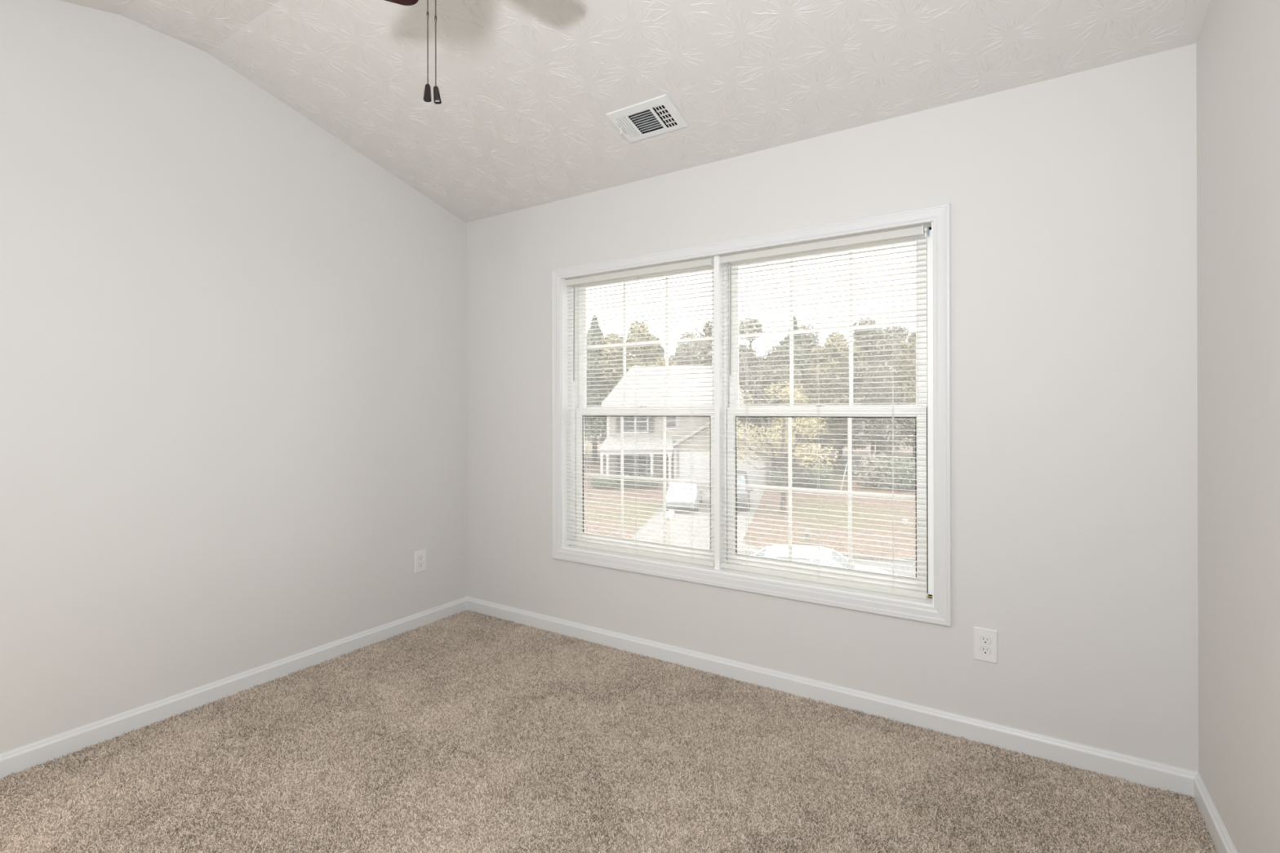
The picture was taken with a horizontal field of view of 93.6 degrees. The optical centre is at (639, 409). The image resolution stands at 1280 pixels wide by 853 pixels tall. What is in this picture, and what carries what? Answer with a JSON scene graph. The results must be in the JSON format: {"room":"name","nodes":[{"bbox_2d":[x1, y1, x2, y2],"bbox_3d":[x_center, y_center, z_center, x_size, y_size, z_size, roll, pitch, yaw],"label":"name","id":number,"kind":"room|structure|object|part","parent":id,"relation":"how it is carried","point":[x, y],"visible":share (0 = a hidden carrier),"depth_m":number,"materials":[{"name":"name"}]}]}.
{"room":"empty bedroom","nodes":[
{"label":"empty bedroom","id":0,"kind":"room"},
{"bbox_2d":[0,0,466,753],"bbox_3d":[-2.000,-0.137,2.498,0.140,2.800,3.430,0,0,33],"label":"wall","id":1,"kind":"structure","parent":0,"point":[233,339],"depth_m":2.53,"materials":[{"name":"white paint"}]},
{"bbox_2d":[0,596,466,778],"bbox_3d":[-1.932,1.222,2.456,0.014,0.082,3.150,0,0,33],"label":"baseboard","id":2,"kind":"structure","parent":1,"relation":"attached to","point":[16,760],"depth_m":2.54,"materials":[{"name":"white paint"}]},
{"bbox_2d":[414,549,426,573],"bbox_3d":[-1.275,0.884,3.491,0.008,0.124,0.078,0,0,33],"label":"wall outlet","id":3,"kind":"object","parent":1,"relation":"attached to","point":[420,556],"visible":1,"depth_m":3.49,"materials":[{"name":"white plastic"}]},
{"bbox_2d":[417,562,423,567],"bbox_3d":[-1.273,0.903,3.489,0.003,0.028,0.034,0,0,33],"label":"receptacle","id":4,"kind":"object","parent":3,"relation":"attached to","point":[420,564],"depth_m":3.49,"materials":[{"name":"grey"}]},
{"bbox_2d":[417,555,423,560],"bbox_3d":[-1.273,0.864,3.489,0.003,0.028,0.034,0,0,33],"label":"receptacle","id":5,"kind":"object","parent":3,"relation":"attached to","point":[420,557],"depth_m":3.49,"materials":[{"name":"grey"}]},
{"bbox_2d":[0,609,1217,852],"bbox_3d":[-0.491,1.259,1.536,3.433,0.001,3.150,0,0,33],"label":"floor","id":6,"kind":"structure","parent":0,"point":[465,731],"depth_m":2.04,"materials":[{"name":"beige carpet"}]},
{"bbox_2d":[58,0,1209,222],"bbox_3d":[-0.497,-1.470,1.538,3.473,0.582,3.430,0,0,33],"label":"ceiling","id":7,"kind":"structure","parent":0,"point":[527,89],"depth_m":2.36,"materials":[{"name":"white paint"}]},
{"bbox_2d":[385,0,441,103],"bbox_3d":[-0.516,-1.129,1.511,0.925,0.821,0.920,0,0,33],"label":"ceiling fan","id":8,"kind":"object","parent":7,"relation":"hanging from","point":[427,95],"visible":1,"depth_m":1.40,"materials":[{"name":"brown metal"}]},
{"bbox_3d":[-0.709,-1.300,1.782,0.142,0.006,0.311,-4,2,-31],"label":"blade","id":9,"kind":"part","parent":8,"relation":"part of","materials":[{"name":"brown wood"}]},
{"bbox_3d":[-0.495,-0.999,1.401,0.003,0.484,0.003,0,0,33],"label":"pull chain","id":10,"kind":"part","parent":8,"relation":"part of","materials":[{"name":"grey metal"}]},
{"bbox_3d":[-0.479,-0.999,1.408,0.003,0.485,0.003,0,0,33],"label":"pull chain","id":11,"kind":"part","parent":8,"relation":"part of","materials":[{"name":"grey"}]},
{"bbox_2d":[605,93,688,142],"bbox_3d":[0.034,-1.311,2.638,0.303,0.141,0.207,0,0,33],"label":"ceiling vent","id":12,"kind":"object","parent":7,"relation":"in","point":[658,115],"visible":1,"depth_m":2.64,"materials":[{"name":"white metal"}]},
{"bbox_2d":[466,43,1198,772],"bbox_3d":[0.387,0.039,2.916,3.433,2.438,0.157,0,0,33],"label":"wall","id":13,"kind":"structure","parent":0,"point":[1072,198],"depth_m":2.27,"materials":[{"name":"white paint"}]},
{"bbox_2d":[564,257,714,566],"bbox_3d":[-0.029,0.013,3.149,0.919,1.493,0.037,0,0,33],"label":"mini blind","id":14,"kind":"object","parent":13,"relation":"attached to","point":[706,262],"visible":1,"depth_m":3.13,"materials":[{"name":"white plastic"}]},
{"bbox_3d":[-0.292,0.028,3.305,0.005,1.452,0.001,0,0,33],"label":"lift cord","id":15,"kind":"part","parent":14,"relation":"part of","materials":[{"name":"white fabric"}]},
{"bbox_3d":[-0.287,0.025,3.319,0.002,1.446,0.028,0,0,33],"label":"ladder cord","id":16,"kind":"part","parent":14,"relation":"part of","materials":[{"name":"white fabric"}]},
{"bbox_3d":[-0.021,0.028,3.132,0.008,1.452,0.001,0,0,33],"label":"lift cord","id":17,"kind":"part","parent":14,"relation":"part of","materials":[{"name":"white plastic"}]},
{"bbox_3d":[-0.018,0.024,3.147,0.002,1.446,0.028,0,0,33],"label":"ladder cord","id":18,"kind":"part","parent":14,"relation":"part of","materials":[{"name":"white fabric"}]},
{"bbox_3d":[-0.024,0.749,3.151,0.912,0.020,0.024,0,0,33],"label":"rail","id":19,"kind":"part","parent":14,"relation":"part of","materials":[{"name":"white plastic"}]},
{"bbox_3d":[0.254,0.027,2.956,0.011,1.452,0.001,0,0,33],"label":"lift cord","id":20,"kind":"part","parent":14,"relation":"part of","materials":[{"name":"white fabric"}]},
{"bbox_3d":[0.257,0.023,2.972,0.002,1.446,0.028,0,0,33],"label":"ladder cord","id":21,"kind":"part","parent":14,"relation":"part of","materials":[{"name":"white fabric"}]},
{"bbox_2d":[572,259,714,561],"bbox_3d":[0.011,0.017,3.219,0.914,1.508,0.052,0,0,33],"label":"window","id":22,"kind":"structure","parent":13,"relation":"attached to","point":[577,423],"depth_m":3.28,"materials":[{"name":"white plastic"}]},
{"bbox_3d":[0.031,-0.356,3.232,0.802,0.684,0.003,0,0,33],"label":"pane","id":23,"kind":"part","parent":22,"relation":"part of","materials":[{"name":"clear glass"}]},
{"bbox_3d":[0.014,0.374,3.202,0.882,0.764,0.024,0,0,33],"label":"sash","id":24,"kind":"part","parent":22,"relation":"part of","materials":[{"name":"white plastic"}]},
{"bbox_3d":[0.026,-0.349,3.224,0.882,0.752,0.023,0,0,33],"label":"sash","id":25,"kind":"part","parent":22,"relation":"part of","materials":[{"name":"white plastic"}]},
{"bbox_2d":[719,224,927,599],"bbox_3d":[0.765,0.011,2.641,0.902,1.493,0.037,0,0,33],"label":"mini blind","id":26,"kind":"object","parent":13,"relation":"attached to","point":[915,231],"visible":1,"depth_m":2.61,"materials":[{"name":"white plastic"}]},
{"bbox_3d":[0.502,0.023,2.815,0.002,1.446,0.028,0,0,33],"label":"ladder cord","id":27,"kind":"part","parent":26,"relation":"part of","materials":[{"name":"white plastic"}]},
{"bbox_3d":[0.500,0.026,2.799,0.008,1.452,0.001,0,0,33],"label":"lift cord","id":28,"kind":"part","parent":26,"relation":"part of","materials":[{"name":"white plastic"}]},
{"bbox_3d":[0.782,0.022,2.636,0.002,1.446,0.028,0,0,33],"label":"ladder cord","id":29,"kind":"part","parent":26,"relation":"part of","materials":[{"name":"white fabric"}]},
{"bbox_3d":[0.778,0.025,2.621,0.008,1.452,0.001,0,0,33],"label":"lift cord","id":30,"kind":"part","parent":26,"relation":"part of","materials":[{"name":"white fabric"}]},
{"bbox_3d":[0.771,0.747,2.644,0.895,0.020,0.024,0,0,33],"label":"rail","id":31,"kind":"part","parent":26,"relation":"part of","materials":[{"name":"white plastic"}]},
{"bbox_3d":[1.035,0.025,2.457,0.006,1.452,0.001,0,0,33],"label":"lift cord","id":32,"kind":"part","parent":26,"relation":"part of","materials":[{"name":"white fabric"}]},
{"bbox_3d":[1.040,0.021,2.471,0.002,1.446,0.028,0,0,33],"label":"ladder cord","id":33,"kind":"part","parent":26,"relation":"part of","materials":[{"name":"white fabric"}]},
{"bbox_2d":[725,226,932,598],"bbox_3d":[0.821,0.015,2.702,0.918,1.508,0.052,0,0,33],"label":"window","id":34,"kind":"structure","parent":13,"relation":"attached to","point":[926,420],"depth_m":2.62,"materials":[{"name":"white plastic"}]},
{"bbox_3d":[0.809,0.367,2.705,0.802,0.666,0.003,0,0,33],"label":"pane","id":35,"kind":"part","parent":34,"relation":"part of","materials":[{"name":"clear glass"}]},
{"bbox_3d":[0.804,0.372,2.697,0.882,0.764,0.024,0,0,33],"label":"sash","id":36,"kind":"part","parent":34,"relation":"part of","materials":[{"name":"white plastic"}]},
{"bbox_3d":[0.816,-0.351,2.719,0.882,0.752,0.023,0,0,33],"label":"sash","id":37,"kind":"part","parent":34,"relation":"part of","materials":[{"name":"white plastic"}]},
{"bbox_2d":[466,596,1197,798],"bbox_3d":[0.353,1.217,2.857,3.433,0.082,0.014,0,0,33],"label":"baseboard","id":38,"kind":"structure","parent":13,"relation":"attached to","point":[1152,774],"depth_m":2.44,"materials":[{"name":"white paint"}]},
{"bbox_2d":[973,626,997,663],"bbox_3d":[1.298,0.887,2.257,0.078,0.124,0.008,0,0,33],"label":"wall outlet","id":39,"kind":"object","parent":13,"relation":"attached to","point":[985,640],"visible":1,"depth_m":2.25,"materials":[{"name":"white plastic"}]},
{"bbox_2d":[980,646,991,654],"bbox_3d":[1.297,0.906,2.255,0.034,0.028,0.003,0,0,33],"label":"receptacle","id":40,"kind":"object","parent":39,"relation":"attached to","point":[984,650],"depth_m":2.25,"materials":[{"name":"white plastic"}]},
{"bbox_2d":[980,635,991,644],"bbox_3d":[1.297,0.867,2.255,0.034,0.028,0.003,0,0,33],"label":"receptacle","id":41,"kind":"object","parent":39,"relation":"attached to","point":[984,640],"depth_m":2.25,"materials":[{"name":"white plastic"}]},
{"bbox_2d":[1196,0,1279,852],"bbox_3d":[1.012,-0.145,0.575,0.140,2.800,3.430,0,0,33],"label":"wall","id":42,"kind":"structure","parent":0,"point":[1238,41],"depth_m":1.56,"materials":[{"name":"white paint"}]},
{"bbox_2d":[1193,772,1237,852],"bbox_3d":[0.950,1.214,0.616,0.014,0.082,3.150,0,0,33],"label":"baseboard","id":43,"kind":"structure","parent":42,"relation":"attached to","point":[1218,833],"depth_m":1.76,"materials":[{"name":"white paint"}]},
{"label":"outside","id":44,"kind":"structure","parent":0,"visible":0},
{"bbox_2d":[852,466,896,494],"bbox_3d":[19.400,5.351,49.902,3.545,0.050,27.837,0,0,23],"label":"dirt path","id":45,"kind":"structure","parent":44,"point":[866,489],"depth_m":39.99,"materials":[{"name":"beige soil"}]},
{"bbox_2d":[847,452,904,489],"bbox_3d":[15.858,4.121,40.282,3.529,2.485,2.924,0,0,6],"label":"shrub","id":46,"kind":"object","parent":45,"relation":"on","point":[862,464],"visible":0.73,"depth_m":39.80,"materials":[{"name":"grey plant"}]},
{"bbox_2d":[867,450,901,476],"bbox_3d":[18.406,4.218,44.970,2.672,2.282,3.275,0,0,-19],"label":"shrub","id":47,"kind":"object","parent":45,"relation":"on","point":[879,454],"visible":0.06,"depth_m":44.93,"materials":[{"name":"grey plant"}]},
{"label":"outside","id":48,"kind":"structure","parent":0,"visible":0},
{"bbox_2d":[631,486,764,551],"bbox_3d":[3.912,5.365,32.947,6.173,0.050,21.773,0,0,12],"label":"driveway","id":49,"kind":"structure","parent":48,"point":[759,493],"depth_m":27.68,"materials":[{"name":"concrete"}]},
{"bbox_2d":[666,510,674,543],"bbox_3d":[1.141,4.690,23.697,0.220,1.360,0.520,0,0,33],"label":"mailbox","id":50,"kind":"object","parent":49,"relation":"on","point":[670,516],"visible":0.61,"depth_m":23.65,"materials":[{"name":"grey wood"}]},
{"bbox_3d":[1.141,4.810,23.697,0.120,1.120,0.120,0,0,33],"label":"post","id":51,"kind":"part","parent":50,"relation":"part of","materials":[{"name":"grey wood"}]},
{"bbox_2d":[666,477,702,511],"bbox_3d":[2.430,4.603,32.997,2.160,1.480,4.550,0,0,10],"label":"car","id":52,"kind":"object","parent":49,"relation":"on","point":[668,495],"visible":0.77,"depth_m":31.44,"materials":[{"name":"white paint"}]},
{"bbox_2d":[737,470,753,510],"bbox_3d":[5.160,4.437,33.397,2.260,1.800,4.700,0,0,10],"label":"car","id":53,"kind":"object","parent":49,"relation":"on","point":[740,477],"visible":0.4,"depth_m":31.50,"materials":[{"name":"grey paint"}]},
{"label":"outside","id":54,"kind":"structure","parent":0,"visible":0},
{"bbox_2d":[584,436,915,562],"bbox_3d":[-6.298,5.446,75.604,188.854,0.050,178.496,0,0,33],"label":"lawn","id":55,"kind":"structure","parent":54,"point":[865,451],"depth_m":30.99,"materials":[{"name":"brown plant"}]},
{"bbox_2d":[586,352,599,406],"bbox_3d":[-8.604,-2.641,58.827,8.379,16.387,7.698,0,0,-34],"label":"tree","id":56,"kind":"object","parent":55,"relation":"on","point":[588,388],"visible":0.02,"depth_m":58.31,"materials":[{"name":"green plant"}]},
{"bbox_2d":[589,476,605,488],"bbox_3d":[-2.898,4.970,40.996,1.093,0.851,1.326,0,0,-22],"label":"shrub","id":57,"kind":"object","parent":55,"relation":"on","point":[592,480],"visible":0.83,"depth_m":40.79,"materials":[{"name":"green plant"}]},
{"bbox_2d":[583,314,616,464],"bbox_3d":[-4.588,-1.996,59.264,7.747,15.087,8.100,0,0,-41],"label":"pine tree","id":58,"kind":"object","parent":55,"relation":"on","point":[593,433],"visible":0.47,"depth_m":58.50,"materials":[{"name":"green plant"}]},
{"bbox_2d":[585,333,631,435],"bbox_3d":[-3.134,-1.488,66.127,6.833,14.055,6.873,0,0,-42],"label":"tree","id":59,"kind":"object","parent":55,"relation":"on","point":[603,334],"visible":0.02,"depth_m":65.39,"materials":[{"name":"green plant"}]},
{"bbox_2d":[603,477,617,488],"bbox_3d":[-1.980,4.970,40.796,1.086,0.845,1.317,0,0,-12],"label":"shrub","id":60,"kind":"object","parent":55,"relation":"on","point":[611,481],"visible":0.77,"depth_m":40.57,"materials":[{"name":"green plant"}]},
{"bbox_2d":[613,473,635,488],"bbox_3d":[-1.099,4.870,40.791,1.626,1.044,1.341,0,0,43],"label":"shrub","id":61,"kind":"object","parent":55,"relation":"on","point":[618,481],"visible":0.34,"depth_m":40.57,"materials":[{"name":"green plant"}]},
{"bbox_2d":[589,307,662,443],"bbox_3d":[-1.029,-2.404,59.862,7.643,15.896,7.833,0,0,-22],"label":"tree","id":62,"kind":"object","parent":55,"relation":"on","point":[647,339],"visible":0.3,"depth_m":57.89,"materials":[{"name":"green plant"}]},
{"bbox_2d":[626,474,647,488],"bbox_3d":[-0.188,4.881,40.808,1.585,1.017,1.307,0,0,-12],"label":"shrub","id":63,"kind":"object","parent":55,"relation":"on","point":[633,482],"visible":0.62,"depth_m":40.59,"materials":[{"name":"green plant"}]},
{"bbox_2d":[640,473,658,488],"bbox_3d":[0.622,4.892,40.998,1.275,0.992,1.546,0,0,-24],"label":"shrub","id":64,"kind":"object","parent":55,"relation":"on","point":[654,484],"visible":0.51,"depth_m":40.70,"materials":[{"name":"green plant"}]},
{"bbox_2d":[654,337,665,363],"bbox_3d":[1.942,-1.688,73.302,8.023,14.450,7.673,0,0,7],"label":"pine tree","id":65,"kind":"object","parent":55,"relation":"on","point":[658,338],"visible":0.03,"depth_m":72.59,"materials":[{"name":"green plant"}]},
{"bbox_2d":[654,355,675,365],"bbox_3d":[2.897,0.146,57.988,4.722,10.754,6.127,0,0,25],"label":"tree","id":66,"kind":"object","parent":55,"relation":"on","point":[660,359],"visible":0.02,"depth_m":58.36,"materials":[{"name":"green plant"}]},
{"bbox_2d":[668,330,702,365],"bbox_3d":[4.014,-1.743,64.920,7.080,14.522,7.039,0,0,23],"label":"tree","id":67,"kind":"object","parent":55,"relation":"on","point":[690,335],"visible":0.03,"depth_m":64.20,"materials":[{"name":"green plant"}]},
{"bbox_2d":[597,365,776,488],"bbox_3d":[3.352,0.955,47.099,12.500,8.850,11.600,0,0,0],"label":"house","id":68,"kind":"structure","parent":55,"relation":"on","point":[629,424],"depth_m":43.15,"materials":[{"name":"grey"}]},
{"bbox_2d":[616,454,620,475],"bbox_3d":[-1.511,4.039,43.164,0.400,1.700,0.057,0,0,0],"label":"shutter","id":69,"kind":"object","parent":68,"relation":"hanging from","point":[618,456],"depth_m":43.15,"materials":[{"name":"grey"}]},
{"bbox_2d":[616,416,620,432],"bbox_3d":[-1.518,0.874,43.166,0.400,1.570,0.057,0,0,0],"label":"shutter","id":70,"kind":"object","parent":68,"relation":"hanging from","point":[618,428],"depth_m":43.15,"materials":[{"name":"grey"}]},
{"bbox_3d":[-0.376,4.036,43.185,1.630,1.600,0.015,0,0,0],"label":"pane","id":71,"kind":"part","parent":68,"relation":"part of","materials":[{"name":"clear glass"}]},
{"bbox_3d":[-0.348,0.871,43.187,1.700,1.470,0.015,0,0,0],"label":"pane","id":72,"kind":"part","parent":68,"relation":"part of","materials":[{"name":"clear glass"}]},
{"bbox_2d":[647,454,650,476],"bbox_3d":[0.759,4.034,43.164,0.400,1.700,0.057,0,0,0],"label":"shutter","id":73,"kind":"object","parent":68,"relation":"hanging from","point":[648,455],"depth_m":43.15,"materials":[{"name":"grey"}]},
{"bbox_2d":[648,416,653,432],"bbox_3d":[0.822,0.868,43.166,0.400,1.570,0.057,0,0,0],"label":"shutter","id":74,"kind":"object","parent":68,"relation":"hanging from","point":[651,418],"depth_m":43.15,"materials":[{"name":"grey"}]},
{"bbox_3d":[1.359,4.182,43.172,0.800,2.000,0.050,0,0,0],"label":"door","id":75,"kind":"part","parent":68,"relation":"part of","materials":[{"name":"grey"}]},
{"bbox_3d":[2.252,0.805,43.187,0.700,1.050,0.015,0,0,0],"label":"pane","id":76,"kind":"part","parent":68,"relation":"part of","materials":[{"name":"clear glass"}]},
{"bbox_3d":[5.784,4.172,42.167,6.050,2.400,0.060,0,0,0],"label":"garage trim","id":77,"kind":"part","parent":68,"relation":"part of","materials":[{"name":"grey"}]},
{"bbox_2d":[677,313,711,365],"bbox_3d":[6.922,-2.289,60.357,8.272,15.603,7.601,0,0,-42],"label":"tree","id":78,"kind":"object","parent":55,"relation":"on","point":[709,357],"visible":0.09,"depth_m":57.68,"materials":[{"name":"green plant"}]},
{"bbox_2d":[699,329,806,439],"bbox_3d":[8.468,-0.748,47.050,7.959,12.447,12.036,0,0,33],"label":"bare tree","id":79,"kind":"object","parent":55,"relation":"on","point":[750,344],"visible":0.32,"depth_m":47.05,"materials":[{"name":"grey plant"}]},
{"bbox_2d":[742,361,771,435],"bbox_3d":[12.130,-0.529,65.948,6.544,12.026,6.386,0,0,8],"label":"tree","id":80,"kind":"object","parent":55,"relation":"on","point":[770,363],"visible":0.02,"depth_m":65.57,"materials":[{"name":"green plant"}]},
{"bbox_2d":[737,312,777,432],"bbox_3d":[10.640,-1.934,57.054,6.702,14.858,7.356,0,0,-15],"label":"tree","id":81,"kind":"object","parent":55,"relation":"on","point":[750,364],"visible":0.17,"depth_m":55.67,"materials":[{"name":"green plant"}]},
{"bbox_2d":[754,344,778,453],"bbox_3d":[16.267,-1.266,73.141,6.917,13.505,6.877,0,0,-34],"label":"tree","id":82,"kind":"object","parent":55,"relation":"on","point":[768,349],"visible":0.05,"depth_m":71.45,"materials":[{"name":"green plant"}]},
{"bbox_3d":[16.265,-1.823,73.142,6.917,11.791,6.877,0,0,-34],"label":"crown","id":83,"kind":"part","parent":82,"relation":"part of","materials":[{"name":"grey plant"}]},
{"bbox_2d":[707,380,839,513],"bbox_3d":[7.096,1.972,31.461,7.733,6.995,6.323,0,0,33],"label":"tree","id":84,"kind":"object","parent":55,"relation":"on","point":[808,422],"visible":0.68,"depth_m":31.20,"materials":[{"name":"beige plant"}]},
{"bbox_3d":[7.093,0.811,31.462,7.733,4.707,6.323,0,0,33],"label":"crown","id":85,"kind":"part","parent":84,"relation":"part of","materials":[{"name":"yellow plant"}]},
{"bbox_2d":[745,339,804,471],"bbox_3d":[11.911,-0.355,50.647,6.036,11.632,5.545,0,0,4],"label":"tree","id":86,"kind":"object","parent":55,"relation":"on","point":[783,348],"visible":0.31,"depth_m":49.42,"materials":[{"name":"green plant"}]},
{"bbox_2d":[768,466,797,486],"bbox_3d":[9.621,4.585,40.334,2.020,1.572,2.449,0,0,32],"label":"shrub","id":87,"kind":"object","parent":55,"relation":"on","point":[779,480],"visible":0.44,"depth_m":39.93,"materials":[{"name":"green plant"}]},
{"bbox_2d":[770,386,817,487],"bbox_3d":[10.593,1.882,40.956,2.989,7.134,3.878,0,0,38],"label":"tree","id":88,"kind":"object","parent":55,"relation":"on","point":[796,401],"visible":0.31,"depth_m":40.88,"materials":[{"name":"beige plant"}]},
{"bbox_2d":[770,324,821,443],"bbox_3d":[16.379,-2.117,65.578,7.486,15.227,7.443,0,0,44],"label":"tree","id":89,"kind":"object","parent":55,"relation":"on","point":[805,336],"visible":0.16,"depth_m":63.83,"materials":[{"name":"green plant"}]},
{"bbox_2d":[772,314,820,465],"bbox_3d":[14.449,-1.819,57.415,7.121,14.638,7.446,0,0,-3],"label":"pine tree","id":90,"kind":"object","parent":55,"relation":"on","point":[795,337],"visible":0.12,"depth_m":56.94,"materials":[{"name":"green plant"}]},
{"bbox_2d":[786,462,813,486],"bbox_3d":[10.848,4.524,41.811,2.436,1.692,1.978,0,0,16],"label":"shrub","id":91,"kind":"object","parent":55,"relation":"on","point":[799,480],"visible":0.41,"depth_m":41.17,"materials":[{"name":"grey plant"}]},
{"bbox_2d":[804,529,810,544],"bbox_3d":[6.661,5.078,23.897,0.260,0.560,0.254,0,0,33],"label":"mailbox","id":92,"kind":"object","parent":55,"relation":"on","point":[806,535],"visible":0.73,"depth_m":23.81,"materials":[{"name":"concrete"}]},
{"bbox_2d":[802,462,835,488],"bbox_3d":[12.126,4.497,40.850,2.234,1.739,2.709,0,0,12],"label":"shrub","id":93,"kind":"object","parent":55,"relation":"on","point":[824,471],"visible":0.72,"depth_m":40.27,"materials":[{"name":"green plant"}]},
{"bbox_2d":[800,358,848,467],"bbox_3d":[15.384,0.520,50.928,5.152,9.857,5.122,0,0,44],"label":"tree","id":94,"kind":"object","parent":55,"relation":"on","point":[824,439],"visible":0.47,"depth_m":50.46,"materials":[{"name":"green plant"}]},
{"bbox_2d":[801,315,873,466],"bbox_3d":[19.078,-1.659,57.377,7.130,14.284,7.307,0,0,35],"label":"tree","id":95,"kind":"object","parent":55,"relation":"on","point":[833,335],"visible":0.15,"depth_m":55.39,"materials":[{"name":"green plant"}]},
{"bbox_2d":[815,326,870,459],"bbox_3d":[21.419,-1.640,63.637,7.255,14.243,7.434,0,0,-8],"label":"tree","id":96,"kind":"object","parent":55,"relation":"on","point":[818,326],"visible":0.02,"depth_m":63.88,"materials":[{"name":"green plant"}]},
{"bbox_2d":[840,462,847,490],"bbox_3d":[13.235,4.403,38.997,0.528,1.918,0.080,0,0,0],"label":"leaning pole","id":97,"kind":"object","parent":55,"relation":"on","point":[846,463],"visible":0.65,"depth_m":38.96,"materials":[{"name":"grey"}]},
{"bbox_2d":[794,343,903,443],"bbox_3d":[15.827,-0.067,46.577,8.977,11.043,9.985,0,0,33],"label":"bare tree","id":98,"kind":"object","parent":55,"relation":"on","point":[872,357],"visible":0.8,"depth_m":46.61,"materials":[{"name":"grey plant"}]},
{"bbox_2d":[840,335,913,457],"bbox_3d":[19.911,-0.528,50.352,6.022,11.947,5.533,0,0,21],"label":"tree","id":99,"kind":"object","parent":55,"relation":"on","point":[880,424],"visible":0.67,"depth_m":49.19,"materials":[{"name":"green plant"}]},
{"bbox_2d":[848,316,911,454],"bbox_3d":[23.503,-1.865,57.425,6.825,14.670,6.865,0,0,-23],"label":"tree","id":100,"kind":"object","parent":55,"relation":"on","point":[872,322],"visible":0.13,"depth_m":56.95,"materials":[{"name":"green plant"}]},
{"bbox_2d":[874,328,906,456],"bbox_3d":[25.216,-1.895,64.590,7.177,14.733,7.135,0,0,19],"label":"tree","id":101,"kind":"object","parent":55,"relation":"on","point":[895,335],"visible":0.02,"depth_m":64.53,"materials":[{"name":"green plant"}]},
{"bbox_2d":[877,320,910,449],"bbox_3d":[30.177,-2.951,73.750,8.595,16.861,7.737,0,0,-21],"label":"tree","id":102,"kind":"object","parent":55,"relation":"on","point":[898,330],"visible":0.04,"depth_m":72.63,"materials":[{"name":"green plant"}]},
{"bbox_3d":[30.176,-3.629,73.750,8.595,13.803,7.737,0,0,-21],"label":"crown","id":103,"kind":"part","parent":102,"relation":"part of","materials":[{"name":"grey plant"}]},
{"bbox_2d":[875,454,915,488],"bbox_3d":[17.131,4.187,40.277,3.010,2.342,3.650,0,0,10],"label":"shrub","id":104,"kind":"object","parent":55,"relation":"on","point":[907,481],"visible":0.46,"depth_m":39.25,"materials":[{"name":"green plant"}]},
{"bbox_2d":[888,341,913,448],"bbox_3d":[27.668,-1.409,58.493,7.077,13.736,6.906,0,0,30],"label":"tree","id":105,"kind":"object","parent":55,"relation":"on","point":[901,346],"visible":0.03,"depth_m":58.01,"materials":[{"name":"green plant"}]},
{"bbox_2d":[889,343,915,460],"bbox_3d":[23.379,-0.084,51.536,5.314,11.051,5.283,0,0,-32],"label":"tree","id":106,"kind":"object","parent":55,"relation":"on","point":[913,356],"visible":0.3,"depth_m":50.47,"materials":[{"name":"green plant"}]},
{"bbox_2d":[902,519,907,524],"bbox_3d":[12.312,5.228,27.896,0.240,0.240,0.240,0,0,33],"label":"bucket","id":107,"kind":"object","parent":55,"relation":"on","point":[903,520],"visible":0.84,"depth_m":27.82,"materials":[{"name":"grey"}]},
{"bbox_2d":[898,459,915,489],"bbox_3d":[18.359,4.351,39.944,2.853,2.008,2.363,0,0,6],"label":"shrub","id":108,"kind":"object","parent":55,"relation":"on","point":[913,475],"visible":0.11,"depth_m":39.71,"materials":[{"name":"grey plant"}]},
{"bbox_2d":[906,331,915,351],"bbox_3d":[34.716,-1.992,71.827,7.817,14.917,7.467,0,0,7],"label":"tree","id":109,"kind":"object","parent":55,"relation":"on","point":[912,335],"visible":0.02,"depth_m":71.54,"materials":[{"name":"green plant"}]},
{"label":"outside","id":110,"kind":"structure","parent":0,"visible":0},
{"bbox_2d":[737,551,915,577],"bbox_3d":[-4.311,5.385,20.919,75.000,0.050,8.000,0,0,17],"label":"street","id":111,"kind":"structure","parent":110,"point":[855,562],"depth_m":20.54,"materials":[{"name":"grey asphalt"}]},
{"bbox_2d":[753,544,897,574],"bbox_3d":[4.871,4.597,16.524,4.550,1.480,2.160,0,0,17],"label":"car","id":112,"kind":"object","parent":111,"relation":"on","point":[779,547],"visible":0.11,"depth_m":16.35,"materials":[{"name":"grey paint"}]},
{"bbox_2d":[840,553,915,560],"bbox_3d":[18.699,5.232,18.274,29.400,0.050,0.150,0,0,17],"label":"kerb","id":113,"kind":"object","parent":111,"relation":"on","point":[844,555],"depth_m":21.32,"materials":[{"name":"concrete"}]}
]}

